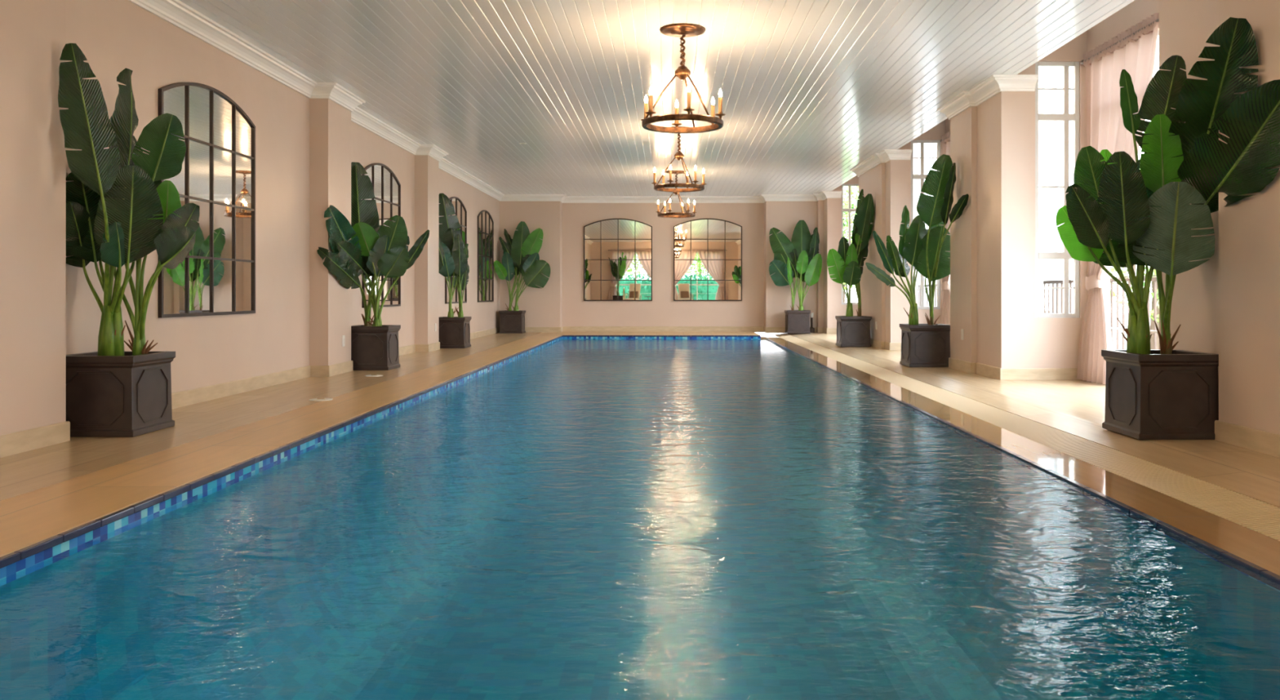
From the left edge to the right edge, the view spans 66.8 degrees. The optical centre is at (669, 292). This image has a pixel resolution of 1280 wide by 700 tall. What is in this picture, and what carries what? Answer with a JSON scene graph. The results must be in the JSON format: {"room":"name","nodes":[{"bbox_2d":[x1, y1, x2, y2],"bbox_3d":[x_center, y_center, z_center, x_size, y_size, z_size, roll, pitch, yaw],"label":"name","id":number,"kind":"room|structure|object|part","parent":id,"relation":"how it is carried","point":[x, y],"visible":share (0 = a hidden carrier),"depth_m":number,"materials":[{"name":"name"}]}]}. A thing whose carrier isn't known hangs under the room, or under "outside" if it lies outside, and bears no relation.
{"room":"indoor swimming pool","nodes":[
{"label":"indoor swimming pool","id":0,"kind":"room"},
{"bbox_2d":[66,351,175,437],"bbox_3d":[-3.595,0.647,6.295,0.518,0.505,0.518,0,0,0],"label":"planter","id":1,"kind":"object","parent":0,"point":[109,394],"depth_m":6.06,"materials":[{"name":"stone"}]},
{"bbox_2d":[66,0,499,393],"bbox_3d":[-4.005,-0.680,10.025,0.290,3.200,25.250,0,0,0],"label":"wall","id":2,"kind":"structure","parent":0,"point":[113,36],"depth_m":9.10,"materials":[{"name":"paint"}]},
{"bbox_2d":[158,82,255,318],"bbox_3d":[-3.846,-0.767,8.150,0.028,1.915,1.660,0,0,0],"label":"wall mirror","id":3,"kind":"object","parent":2,"relation":"attached to","point":[217,175],"visible":0.95,"depth_m":8.18,"materials":[{"name":"black mirror"}]},
{"bbox_2d":[0,327,499,457],"bbox_3d":[-3.752,0.840,9.725,0.216,0.120,24.650,0,0,0],"label":"baseboard","id":4,"kind":"structure","parent":2,"relation":"attached to","point":[14,443],"depth_m":8.25,"materials":[{"name":"beige stone"}]},
{"bbox_2d":[361,163,400,307],"bbox_3d":[-3.846,-0.767,13.000,0.028,1.915,1.660,0,0,0],"label":"wall mirror","id":5,"kind":"object","parent":2,"relation":"attached to","point":[386,186],"visible":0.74,"depth_m":13.15,"materials":[{"name":"black mirror"}]},
{"bbox_2d":[444,196,466,303],"bbox_3d":[-3.846,-0.767,17.500,0.028,1.915,1.660,0,0,0],"label":"wall mirror","id":6,"kind":"object","parent":2,"relation":"attached to","point":[460,211],"visible":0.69,"depth_m":17.74,"materials":[{"name":"black mirror"}]},
{"bbox_2d":[477,209,493,302],"bbox_3d":[-3.846,-0.767,20.300,0.028,1.915,1.660,0,0,0],"label":"wall mirror","id":7,"kind":"object","parent":2,"relation":"attached to","point":[485,221],"visible":1,"depth_m":20.25,"materials":[{"name":"clear mirror"}]},
{"bbox_2d":[128,0,1039,203],"bbox_3d":[-0.045,-2.158,9.950,7.630,0.145,25.100,0,0,0],"label":"crown molding","id":8,"kind":"structure","parent":2,"relation":"attached to","point":[175,12],"depth_m":10.75,"materials":[{"name":"white paint"}]},
{"bbox_2d":[351,324,400,370],"bbox_3d":[-3.513,0.645,11.492,0.513,0.510,0.513,0,0,0],"label":"planter","id":9,"kind":"object","parent":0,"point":[373,347],"depth_m":11.26,"materials":[{"name":"stone"}]},
{"bbox_2d":[0,331,759,557],"bbox_3d":[-1.110,1.025,10.100,6.080,0.250,25.400,0,0,0],"label":"floor","id":10,"kind":"structure","parent":0,"point":[30,518],"depth_m":5.86,"materials":[{"name":"tile"}]},
{"bbox_2d":[0,0,66,435],"bbox_3d":[-3.760,-0.665,3.940,0.200,3.170,3.880,0,0,0],"label":"wall pier","id":11,"kind":"object","parent":10,"relation":"on","point":[33,33],"visible":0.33,"depth_m":5.58,"materials":[{"name":"paint"}]},
{"bbox_2d":[57,43,199,437],"bbox_3d":[-3.468,-0.299,6.173,0.769,2.390,0.867,0,0,0],"label":"potted plant","id":12,"kind":"object","parent":10,"relation":"on","point":[119,211],"visible":0.98,"depth_m":6.16,"materials":[{"name":"green plant"}]},
{"bbox_2d":[308,398,333,401],"bbox_3d":[-2.930,0.893,8.150,0.190,0.013,0.190,0,0,0],"label":"lid","id":13,"kind":"object","parent":10,"relation":"on","point":[313,399],"visible":1,"depth_m":8.12,"materials":[{"name":"white plastic"}]},
{"bbox_2d":[309,98,351,365],"bbox_3d":[-3.760,-0.665,10.775,0.200,3.170,0.750,0,0,0],"label":"wall pier","id":14,"kind":"object","parent":10,"relation":"on","point":[330,122],"visible":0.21,"depth_m":10.40,"materials":[{"name":"paint"}]},
{"bbox_2d":[342,335,345,346],"bbox_3d":[-3.652,0.540,10.870,0.016,0.124,0.080,0,0,0],"label":"wall outlet","id":15,"kind":"object","parent":14,"relation":"attached to","point":[343,336],"visible":1,"depth_m":10.85,"materials":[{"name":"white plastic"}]},
{"bbox_2d":[316,162,429,370],"bbox_3d":[-3.623,-0.335,11.171,0.846,2.469,1.532,0,0,31],"label":"potted plant","id":16,"kind":"object","parent":10,"relation":"on","point":[374,250],"visible":0.98,"depth_m":11.35,"materials":[{"name":"green plant"}]},
{"bbox_2d":[364,374,382,377],"bbox_3d":[-3.200,0.893,10.500,0.190,0.013,0.190,0,0,0],"label":"lid","id":17,"kind":"object","parent":10,"relation":"on","point":[369,375],"visible":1,"depth_m":10.45,"materials":[{"name":"white plastic"}]},
{"bbox_2d":[0,335,760,568],"bbox_3d":[-0.181,0.919,10.676,4.218,0.030,19.848,0,0,0],"label":"trim","id":18,"kind":"structure","parent":10,"relation":"attached to","point":[9,559],"depth_m":4.78,"materials":[{"name":"blue tile"}]},
{"bbox_2d":[414,155,439,344],"bbox_3d":[-3.760,-0.665,15.030,0.200,3.170,0.700,0,0,0],"label":"wall pier","id":19,"kind":"object","parent":10,"relation":"on","point":[426,167],"visible":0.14,"depth_m":14.68,"materials":[{"name":"paint"}]},
{"bbox_2d":[439,193,471,348],"bbox_3d":[-3.573,-0.377,15.854,0.523,2.554,0.758,0,0,0],"label":"potted plant","id":20,"kind":"object","parent":10,"relation":"on","point":[454,331],"visible":0.96,"depth_m":15.93,"materials":[{"name":"green plant"}]},
{"bbox_2d":[493,221,550,333],"bbox_3d":[-3.239,-0.355,21.479,1.155,2.502,0.989,0,0,0],"label":"potted plant","id":21,"kind":"object","parent":10,"relation":"on","point":[520,256],"visible":1,"depth_m":21.63,"materials":[{"name":"green plant"}]},
{"bbox_2d":[439,316,471,348],"bbox_3d":[-3.567,0.650,15.953,0.513,0.500,0.513,0,0,0],"label":"planter","id":22,"kind":"object","parent":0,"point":[454,331],"depth_m":15.71,"materials":[{"name":"stone"}]},
{"bbox_2d":[498,310,525,333],"bbox_3d":[-3.515,0.650,21.705,0.518,0.500,0.518,0,0,0],"label":"planter","id":23,"kind":"object","parent":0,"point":[512,322],"depth_m":21.46,"materials":[{"name":"stone"}]},
{"bbox_2d":[499,200,562,327],"bbox_3d":[-3.175,-0.680,22.425,1.370,3.200,0.750,0,0,0],"label":"wall","id":24,"kind":"structure","parent":0,"point":[543,307],"depth_m":22.05,"materials":[{"name":"paint"}]},
{"bbox_2d":[0,339,1279,699],"bbox_3d":[-0.100,1.748,10.675,4.680,1.505,20.150,0,0,0],"label":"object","id":25,"kind":"object","parent":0,"point":[691,630],"visible":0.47,"depth_m":6.25,"materials":[{"name":"blue liquid"}]},
{"bbox_2d":[0,337,1279,592],"bbox_3d":[-0.100,0.977,10.675,4.380,0.086,19.850,0,0,0],"label":"tile border","id":26,"kind":"object","parent":25,"relation":"attached to","point":[12,572],"depth_m":4.64,"materials":[{"name":"blue tile"}]},
{"bbox_2d":[6,338,1279,687],"bbox_3d":[-0.100,0.978,10.669,4.356,0.001,19.838,0,0,0],"label":"pool water","id":27,"kind":"object","parent":25,"relation":"in","point":[656,341],"visible":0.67,"depth_m":9.04,"materials":[{"name":"blue liquid"}]},
{"bbox_2d":[179,0,1134,195],"bbox_3d":[-0.155,-2.233,10.000,7.410,0.006,25.200,0,0,0],"label":"ceiling","id":28,"kind":"structure","parent":0,"point":[811,90],"depth_m":9.66,"materials":[{"name":"white wood"}]},
{"bbox_2d":[655,170,696,217],"bbox_3d":[0.124,-1.817,17.850,0.757,0.826,0.723,0,0,0],"label":"chandelier","id":29,"kind":"object","parent":28,"relation":"hanging from","point":[665,215],"visible":0.82,"depth_m":17.79,"materials":[{"name":"brown metal"}]},
{"bbox_2d":[655,200,660,213],"bbox_3d":[-0.208,-1.566,17.795,0.092,0.272,0.092,0,0,0],"label":"candle","id":30,"kind":"object","parent":29,"relation":"on","point":[658,211],"depth_m":17.78,"materials":[{"name":"beige wax"}]},
{"bbox_3d":[-0.064,-1.647,17.883,0.281,0.403,0.018,0,0,10],"label":"rod","id":31,"kind":"part","parent":29,"relation":"part of","materials":[{"name":"brown metal"}]},
{"bbox_2d":[667,199,671,213],"bbox_3d":[0.005,-1.566,17.535,0.092,0.272,0.092,0,0,0],"label":"candle","id":32,"kind":"object","parent":29,"relation":"on","point":[669,210],"depth_m":17.52,"materials":[{"name":"beige wax"}]},
{"bbox_3d":[0.124,-2.037,17.850,0.050,0.302,0.050,0,0,0],"label":"chain","id":33,"kind":"part","parent":29,"relation":"part of","materials":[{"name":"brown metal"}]},
{"bbox_2d":[685,199,690,213],"bbox_3d":[0.338,-1.566,17.590,0.092,0.272,0.092,0,0,0],"label":"candle","id":34,"kind":"object","parent":29,"relation":"on","point":[687,211],"depth_m":17.58,"materials":[{"name":"beige wax"}]},
{"bbox_2d":[692,200,696,213],"bbox_3d":[0.457,-1.566,17.905,0.092,0.272,0.092,0,0,0],"label":"candle","id":35,"kind":"object","parent":29,"relation":"on","point":[694,211],"depth_m":17.89,"materials":[{"name":"beige wax"}]},
{"bbox_2d":[651,126,706,192],"bbox_3d":[0.130,-1.817,13.200,0.757,0.826,0.723,0,0,0],"label":"chandelier","id":36,"kind":"object","parent":28,"relation":"hanging from","point":[678,155],"visible":0.91,"depth_m":13.16,"materials":[{"name":"brown metal"}]},
{"bbox_2d":[651,168,657,186],"bbox_3d":[-0.203,-1.566,13.145,0.092,0.272,0.092,0,0,0],"label":"candle","id":37,"kind":"object","parent":36,"relation":"on","point":[654,183],"depth_m":13.13,"materials":[{"name":"beige wax"}]},
{"bbox_2d":[662,170,664,183],"bbox_3d":[-0.084,-1.566,13.460,0.092,0.272,0.092,0,0,0],"label":"candle","id":38,"kind":"object","parent":36,"relation":"on","point":[663,178],"depth_m":13.44,"materials":[{"name":"beige wax"}]},
{"bbox_3d":[-0.058,-1.647,13.233,0.281,0.403,0.018,0,0,10],"label":"rod","id":39,"kind":"part","parent":36,"relation":"part of","materials":[{"name":"brown metal"}]},
{"bbox_2d":[666,164,673,183],"bbox_3d":[0.011,-1.566,12.884,0.092,0.272,0.092,0,0,0],"label":"candle","id":40,"kind":"object","parent":36,"relation":"on","point":[670,180],"depth_m":12.87,"materials":[{"name":"beige wax"}]},
{"bbox_3d":[0.130,-2.037,13.200,0.050,0.302,0.050,0,0,0],"label":"chain","id":41,"kind":"part","parent":36,"relation":"part of","materials":[{"name":"brown metal"}]},
{"bbox_3d":[0.196,-1.647,13.021,0.017,0.403,0.281,0,0,-20],"label":"rod","id":42,"kind":"part","parent":36,"relation":"part of","materials":[{"name":"brown metal"}]},
{"bbox_3d":[0.253,-1.647,13.346,0.018,0.403,0.281,0,0,40],"label":"rod","id":43,"kind":"part","parent":36,"relation":"part of","materials":[{"name":"brown metal"}]},
{"bbox_2d":[686,172,688,188],"bbox_3d":[0.249,-1.566,13.515,0.092,0.272,0.092,0,0,0],"label":"candle","id":44,"kind":"object","parent":36,"relation":"on","point":[687,176],"depth_m":13.50,"materials":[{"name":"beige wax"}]},
{"bbox_2d":[692,165,698,184],"bbox_3d":[0.344,-1.566,12.940,0.092,0.272,0.092,0,0,0],"label":"candle","id":45,"kind":"object","parent":36,"relation":"on","point":[695,181],"depth_m":12.92,"materials":[{"name":"beige wax"}]},
{"bbox_2d":[700,168,706,186],"bbox_3d":[0.463,-1.566,13.255,0.092,0.272,0.092,0,0,0],"label":"candle","id":46,"kind":"object","parent":36,"relation":"on","point":[704,184],"depth_m":13.24,"materials":[{"name":"beige wax"}]},
{"bbox_2d":[640,22,725,133],"bbox_3d":[0.110,-1.817,8.210,0.717,0.826,0.759,0,0,0],"label":"chandelier","id":47,"kind":"object","parent":28,"relation":"hanging from","point":[681,30],"visible":1,"depth_m":8.15,"materials":[{"name":"brown metal"}]},
{"bbox_2d":[640,94,648,120],"bbox_3d":[-0.203,-1.566,8.336,0.092,0.272,0.092,0,0,0],"label":"candle","id":48,"kind":"object","parent":47,"relation":"on","point":[646,104],"depth_m":8.32,"materials":[{"name":"beige wax"}]},
{"bbox_2d":[645,86,656,117],"bbox_3d":[-0.156,-1.566,8.002,0.092,0.272,0.092,0,0,0],"label":"candle","id":49,"kind":"object","parent":47,"relation":"on","point":[650,112],"depth_m":7.99,"materials":[{"name":"beige wax"}]},
{"bbox_3d":[-0.077,-1.647,8.173,0.281,0.403,0.017,0,0,-11],"label":"rod","id":50,"kind":"part","parent":47,"relation":"part of","materials":[{"name":"brown metal"}]},
{"bbox_2d":[671,99,681,127],"bbox_3d":[0.063,-1.566,8.544,0.092,0.272,0.092,0,0,0],"label":"candle","id":51,"kind":"object","parent":47,"relation":"on","point":[676,123],"depth_m":8.53,"materials":[{"name":"beige wax"}]},
{"bbox_3d":[0.110,-2.037,8.210,0.050,0.302,0.050,0,0,0],"label":"chain","id":52,"kind":"part","parent":47,"relation":"part of","materials":[{"name":"brown metal"}]},
{"bbox_2d":[683,84,694,115],"bbox_3d":[0.157,-1.566,7.876,0.092,0.272,0.092,0,0,0],"label":"candle","id":53,"kind":"object","parent":47,"relation":"on","point":[688,109],"depth_m":7.86,"materials":[{"name":"beige wax"}]},
{"bbox_3d":[0.172,-1.647,8.390,0.017,0.403,0.281,0,0,19],"label":"rod","id":54,"kind":"part","parent":47,"relation":"part of","materials":[{"name":"brown metal"}]},
{"bbox_3d":[0.235,-1.647,8.066,0.018,0.403,0.281,0,0,-41],"label":"rod","id":55,"kind":"part","parent":47,"relation":"part of","materials":[{"name":"brown metal"}]},
{"bbox_2d":[707,97,715,124],"bbox_3d":[0.376,-1.566,8.418,0.092,0.272,0.092,0,0,0],"label":"candle","id":56,"kind":"object","parent":47,"relation":"on","point":[713,107],"depth_m":8.41,"materials":[{"name":"beige wax"}]},
{"bbox_2d":[715,88,725,119],"bbox_3d":[0.422,-1.566,8.084,0.092,0.272,0.092,0,0,0],"label":"candle","id":57,"kind":"object","parent":47,"relation":"on","point":[720,114],"depth_m":8.07,"materials":[{"name":"beige wax"}]},
{"bbox_2d":[562,203,764,332],"bbox_3d":[-0.150,-0.680,22.650,4.680,3.200,0.300,0,0,0],"label":"wall","id":58,"kind":"structure","parent":0,"point":[662,311],"depth_m":22.50,"materials":[{"name":"paint"}]},
{"bbox_2d":[583,218,652,301],"bbox_3d":[-1.195,-0.767,22.469,1.585,1.915,0.030,0,0,0],"label":"wall mirror","id":59,"kind":"object","parent":58,"relation":"attached to","point":[618,252],"visible":1,"depth_m":22.47,"materials":[{"name":"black mirror"}]},
{"bbox_2d":[524,326,816,332],"bbox_3d":[-0.255,0.840,22.267,7.210,0.120,0.466,0,0,0],"label":"baseboard","id":60,"kind":"structure","parent":58,"relation":"attached to","point":[561,329],"depth_m":22.48,"materials":[{"name":"beige stone"}]},
{"bbox_2d":[673,218,742,301],"bbox_3d":[0.885,-0.767,22.469,1.585,1.915,0.030,0,0,0],"label":"wall mirror","id":61,"kind":"object","parent":58,"relation":"attached to","point":[708,252],"visible":1,"depth_m":22.47,"materials":[{"name":"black mirror"}]},
{"bbox_2d":[764,200,817,333],"bbox_3d":[2.770,-0.680,22.425,1.160,3.200,0.750,0,0,0],"label":"wall","id":62,"kind":"structure","parent":0,"point":[783,215],"depth_m":22.05,"materials":[{"name":"paint"}]},
{"bbox_2d":[816,327,836,333],"bbox_3d":[3.442,0.840,21.626,0.279,0.120,0.838,0,0,-31],"label":"baseboard","id":63,"kind":"structure","parent":62,"relation":"attached to","point":[819,330],"depth_m":21.36,"materials":[{"name":"beige stone"}]},
{"bbox_2d":[812,191,841,200],"bbox_3d":[3.475,-2.158,21.632,0.442,0.145,0.929,0,0,-13],"label":"crown molding","id":64,"kind":"structure","parent":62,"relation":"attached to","point":[823,195],"depth_m":21.33,"materials":[{"name":"white paint"}]},
{"bbox_2d":[784,310,810,333],"bbox_3d":[2.845,0.645,21.605,0.518,0.510,0.518,0,0,0],"label":"planter","id":65,"kind":"object","parent":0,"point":[797,322],"depth_m":21.36,"materials":[{"name":"grey stone"}]},
{"bbox_2d":[840,175,858,315],"bbox_3d":[4.045,-0.920,21.410,0.550,3.680,0.120,0,0,0],"label":"wall","id":66,"kind":"structure","parent":0,"point":[855,180],"depth_m":21.35,"materials":[{"name":"paint"}]},
{"bbox_2d":[841,183,858,304],"bbox_3d":[4.015,-1.070,21.405,0.470,2.660,0.050,0,0,0],"label":"window","id":67,"kind":"structure","parent":66,"relation":"in","point":[849,210],"depth_m":21.38,"materials":[{"name":"grey paint"}]},
{"bbox_2d":[835,315,871,346],"bbox_3d":[3.095,0.647,16.355,0.518,0.505,0.518,0,0,0],"label":"planter","id":68,"kind":"object","parent":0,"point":[851,331],"depth_m":16.11,"materials":[{"name":"stone"}]},
{"bbox_2d":[913,143,918,306],"bbox_3d":[4.380,-0.920,19.400,0.120,3.680,4.140,0,0,0],"label":"wall","id":69,"kind":"structure","parent":0,"point":[915,145],"depth_m":17.33,"materials":[{"name":"paint"}]},
{"bbox_2d":[899,324,950,367],"bbox_3d":[3.155,0.645,11.975,0.518,0.510,0.518,0,0,0],"label":"planter","id":70,"kind":"object","parent":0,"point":[922,345],"depth_m":11.74,"materials":[{"name":"stone"}]},
{"bbox_2d":[910,120,945,324],"bbox_3d":[4.045,-0.920,15.260,0.550,3.680,0.120,0,0,0],"label":"wall","id":71,"kind":"structure","parent":0,"point":[935,133],"depth_m":15.20,"materials":[{"name":"paint"}]},
{"bbox_2d":[870,338,901,350],"bbox_3d":[3.577,0.840,16.325,0.386,0.120,2.282,0,0,0],"label":"baseboard","id":72,"kind":"structure","parent":71,"relation":"attached to","point":[876,344],"depth_m":15.49,"materials":[{"name":"beige stone"}]},
{"bbox_2d":[911,140,940,309],"bbox_3d":[4.015,-1.070,15.255,0.470,2.660,0.050,0,0,0],"label":"window","id":73,"kind":"structure","parent":71,"relation":"in","point":[922,176],"depth_m":15.23,"materials":[{"name":"grey paint"}]},
{"bbox_2d":[945,66,1043,313],"bbox_3d":[4.380,-0.920,13.425,0.120,3.680,3.790,0,0,0],"label":"wall","id":74,"kind":"structure","parent":0,"point":[1040,68],"depth_m":11.53,"materials":[{"name":"paint"}]},
{"bbox_3d":[4.271,-2.370,13.425,0.099,0.046,3.470,0,0,0],"label":"curtain rod","id":75,"kind":"object","parent":74,"relation":"attached to","visible":0},
{"bbox_2d":[940,131,950,324],"bbox_3d":[4.245,-0.778,14.287,0.165,3.327,1.683,0,0,0],"label":"curtain","id":76,"kind":"object","parent":75,"relation":"hanging from","point":[945,313],"visible":0.21,"depth_m":14.79,"materials":[{"name":"beige fabric"}]},
{"bbox_2d":[758,333,1279,576],"bbox_3d":[2.155,1.085,10.100,0.450,0.230,25.400,0,0,0],"label":"ledge","id":77,"kind":"object","parent":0,"point":[1263,551],"visible":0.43,"depth_m":4.96,"materials":[{"name":"stone"}]},
{"bbox_2d":[766,338,1279,591],"bbox_3d":[2.072,0.987,10.675,0.035,0.036,19.847,0,0,0],"label":"trim","id":78,"kind":"structure","parent":77,"relation":"attached to","point":[1250,569],"depth_m":4.43,"materials":[{"name":"blue tile"}]},
{"bbox_2d":[782,332,1279,507],"bbox_3d":[3.580,1.050,10.100,1.840,0.300,25.400,0,0,0],"label":"floor","id":79,"kind":"structure","parent":0,"point":[1077,408],"depth_m":7.10,"materials":[{"name":"beige stone"}]},
{"bbox_2d":[768,220,822,333],"bbox_3d":[2.777,-0.365,21.573,1.136,2.522,0.662,0,0,0],"label":"potted plant","id":80,"kind":"object","parent":79,"relation":"on","point":[800,258],"visible":1,"depth_m":21.57,"materials":[{"name":"green plant"}]},
{"bbox_2d":[809,312,814,333],"bbox_3d":[3.200,0.675,21.850,0.140,0.450,0.140,0,0,0],"label":"lamp","id":81,"kind":"object","parent":79,"relation":"on","point":[811,314],"visible":0.91,"depth_m":21.82,"materials":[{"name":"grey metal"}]},
{"bbox_2d":[817,185,840,328],"bbox_3d":[3.560,-0.950,22.075,0.420,3.740,1.450,0,0,0],"label":"wall pier","id":82,"kind":"object","parent":79,"relation":"on","point":[828,210],"visible":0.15,"depth_m":21.35,"materials":[{"name":"paint"}]},
{"bbox_2d":[826,189,874,346],"bbox_3d":[3.006,-0.434,16.288,0.737,2.668,0.652,0,0,0],"label":"potted plant","id":83,"kind":"object","parent":79,"relation":"on","point":[846,263],"visible":1,"depth_m":16.23,"materials":[{"name":"green plant"}]},
{"bbox_2d":[858,142,910,342],"bbox_3d":[3.585,-0.950,16.325,0.370,3.740,2.250,0,0,0],"label":"wall pier","id":84,"kind":"object","parent":79,"relation":"on","point":[888,183],"visible":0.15,"depth_m":15.55,"materials":[{"name":"paint"}]},
{"bbox_2d":[865,154,968,367],"bbox_3d":[3.227,-0.365,11.679,1.328,2.529,1.118,0,0,43],"label":"potted plant","id":85,"kind":"object","parent":79,"relation":"on","point":[922,345],"visible":0.98,"depth_m":11.79,"materials":[{"name":"green plant"}]},
{"bbox_2d":[950,63,1034,368],"bbox_3d":[3.570,-0.950,10.840,0.400,3.740,1.620,0,0,0],"label":"wall pier","id":86,"kind":"object","parent":79,"relation":"on","point":[992,142],"visible":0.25,"depth_m":10.24,"materials":[{"name":"paint"}]},
{"bbox_2d":[960,328,964,340],"bbox_3d":[3.362,0.480,11.150,0.016,0.124,0.080,0,0,0],"label":"wall outlet","id":87,"kind":"object","parent":86,"relation":"attached to","point":[962,330],"visible":1,"depth_m":11.13,"materials":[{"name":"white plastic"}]},
{"bbox_2d":[1056,17,1279,439],"bbox_3d":[2.930,-0.345,5.766,0.916,2.489,1.412,0,0,4],"label":"potted plant","id":88,"kind":"object","parent":79,"relation":"on","point":[1150,215],"visible":1,"depth_m":5.98,"materials":[{"name":"green plant"}]},
{"bbox_2d":[1159,0,1279,435],"bbox_3d":[3.560,-0.950,2.100,0.420,3.740,9.400,0,0,0],"label":"wall pier","id":89,"kind":"object","parent":79,"relation":"on","point":[1228,305],"depth_m":5.72,"materials":[{"name":"paint"}]},
{"bbox_2d":[1034,30,1087,368],"bbox_3d":[4.045,-0.920,10.090,0.550,3.680,0.120,0,0,0],"label":"wall","id":90,"kind":"structure","parent":0,"point":[1056,340],"depth_m":10.03,"materials":[{"name":"paint"}]},
{"bbox_2d":[1035,61,1079,318],"bbox_3d":[4.015,-1.070,10.085,0.470,2.660,0.050,0,0,0],"label":"window","id":91,"kind":"structure","parent":90,"relation":"in","point":[1065,117],"depth_m":10.06,"materials":[{"name":"grey paint"}]},
{"bbox_2d":[1087,0,1159,320],"bbox_3d":[4.380,-0.920,8.415,0.120,3.680,3.470,0,0,0],"label":"wall","id":92,"kind":"structure","parent":0,"point":[1133,13],"depth_m":9.33,"materials":[{"name":"paint"}]},
{"bbox_2d":[948,357,1279,457],"bbox_3d":[3.827,0.840,4.533,0.986,0.120,14.266,0,0,0],"label":"baseboard","id":93,"kind":"structure","parent":92,"relation":"attached to","point":[1268,443],"depth_m":10.01,"materials":[{"name":"beige stone"}]},
{"bbox_2d":[1080,17,1159,64],"bbox_3d":[4.271,-2.370,8.415,0.099,0.046,3.150,0,0,0],"label":"curtain rod","id":94,"kind":"object","parent":92,"relation":"attached to","point":[1157,20],"visible":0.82,"depth_m":9.02,"materials":[{"name":"silver metal"}]},
{"bbox_2d":[1076,13,1159,384],"bbox_3d":[4.245,-0.778,9.210,0.166,3.327,1.549,0,0,0],"label":"curtain","id":95,"kind":"object","parent":94,"relation":"hanging from","point":[1135,54],"visible":0.7,"depth_m":9.46,"materials":[{"name":"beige fabric"}]},
{"bbox_2d":[1105,30,1159,333],"bbox_3d":[4.375,-0.770,8.415,0.050,3.140,2.730,0,0,0],"label":"window","id":96,"kind":"structure","parent":92,"relation":"in","point":[1134,265],"depth_m":9.29,"materials":[{"name":"grey paint"}]},
{"bbox_2d":[1101,350,1218,439],"bbox_3d":[3.125,0.639,6.185,0.518,0.522,0.518,0,0,0],"label":"planter","id":97,"kind":"object","parent":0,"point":[1150,394],"depth_m":5.95,"materials":[{"name":"stone"}]},
{"bbox_3d":[2.520,1.110,10.100,0.280,0.180,25.400,0,0,0],"label":"floor","id":98,"kind":"structure","parent":0,"visible":0},
{"bbox_2d":[773,333,1279,541],"bbox_3d":[2.519,0.978,9.950,0.271,0.084,24.900,0,0,0],"label":"pool deck edge","id":99,"kind":"object","parent":98,"relation":"on","point":[1261,517],"visible":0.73,"depth_m":5.57,"materials":[{"name":"beige stone"}]},
{"label":"outside","id":100,"kind":"structure","parent":0,"visible":0},
{"bbox_2d":[755,312,1128,350],"bbox_3d":[15.000,1.300,10.000,90.000,0.200,100.000,0,0,0],"label":"ground","id":101,"kind":"structure","parent":100,"point":[1114,313],"depth_m":29.32,"materials":[{"name":"beige"}]},
{"bbox_2d":[843,186,858,302],"bbox_3d":[4.428,-1.202,25.008,2.372,4.811,2.430,0,0,0],"label":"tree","id":102,"kind":"object","parent":101,"relation":"on","point":[852,188],"visible":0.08,"depth_m":24.65,"materials":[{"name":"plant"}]},
{"bbox_2d":[918,143,936,306],"bbox_3d":[6.475,-1.440,24.200,1.610,5.280,3.600,0,0,0],"label":"building","id":103,"kind":"structure","parent":101,"relation":"on","point":[930,149],"depth_m":22.46,"materials":[{"name":"grey"}]},
{"bbox_3d":[6.183,-2.750,22.465,0.185,1.400,0.009,0,0,0],"label":"pane","id":104,"kind":"part","parent":103,"relation":"part of","materials":[{"name":"clear glass"}]},
{"bbox_2d":[918,277,1156,350],"bbox_3d":[5.000,0.520,12.500,0.040,1.360,21.000,0,0,0],"label":"terrace railing","id":105,"kind":"object","parent":101,"relation":"on","point":[1153,279],"visible":0.06,"depth_m":10.96,"materials":[{"name":"grey metal"}]},
{"bbox_3d":[5.000,-0.140,12.500,0.040,0.040,21.000,0,0,0],"label":"handrail","id":106,"kind":"part","parent":105,"relation":"part of","materials":[{"name":"grey metal"}]},
{"bbox_2d":[1043,66,1071,313],"bbox_3d":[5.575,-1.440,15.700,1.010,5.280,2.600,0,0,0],"label":"window pane","id":107,"kind":"structure","parent":101,"relation":"on","point":[1052,76],"depth_m":14.43,"materials":[{"name":"grey"}]},
{"bbox_2d":[1110,152,1159,350],"bbox_3d":[6.617,-0.519,13.185,2.198,3.447,2.180,0,0,0],"label":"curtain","id":108,"kind":"object","parent":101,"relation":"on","point":[1113,271],"visible":0.02,"depth_m":13.14,"materials":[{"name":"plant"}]}
]}

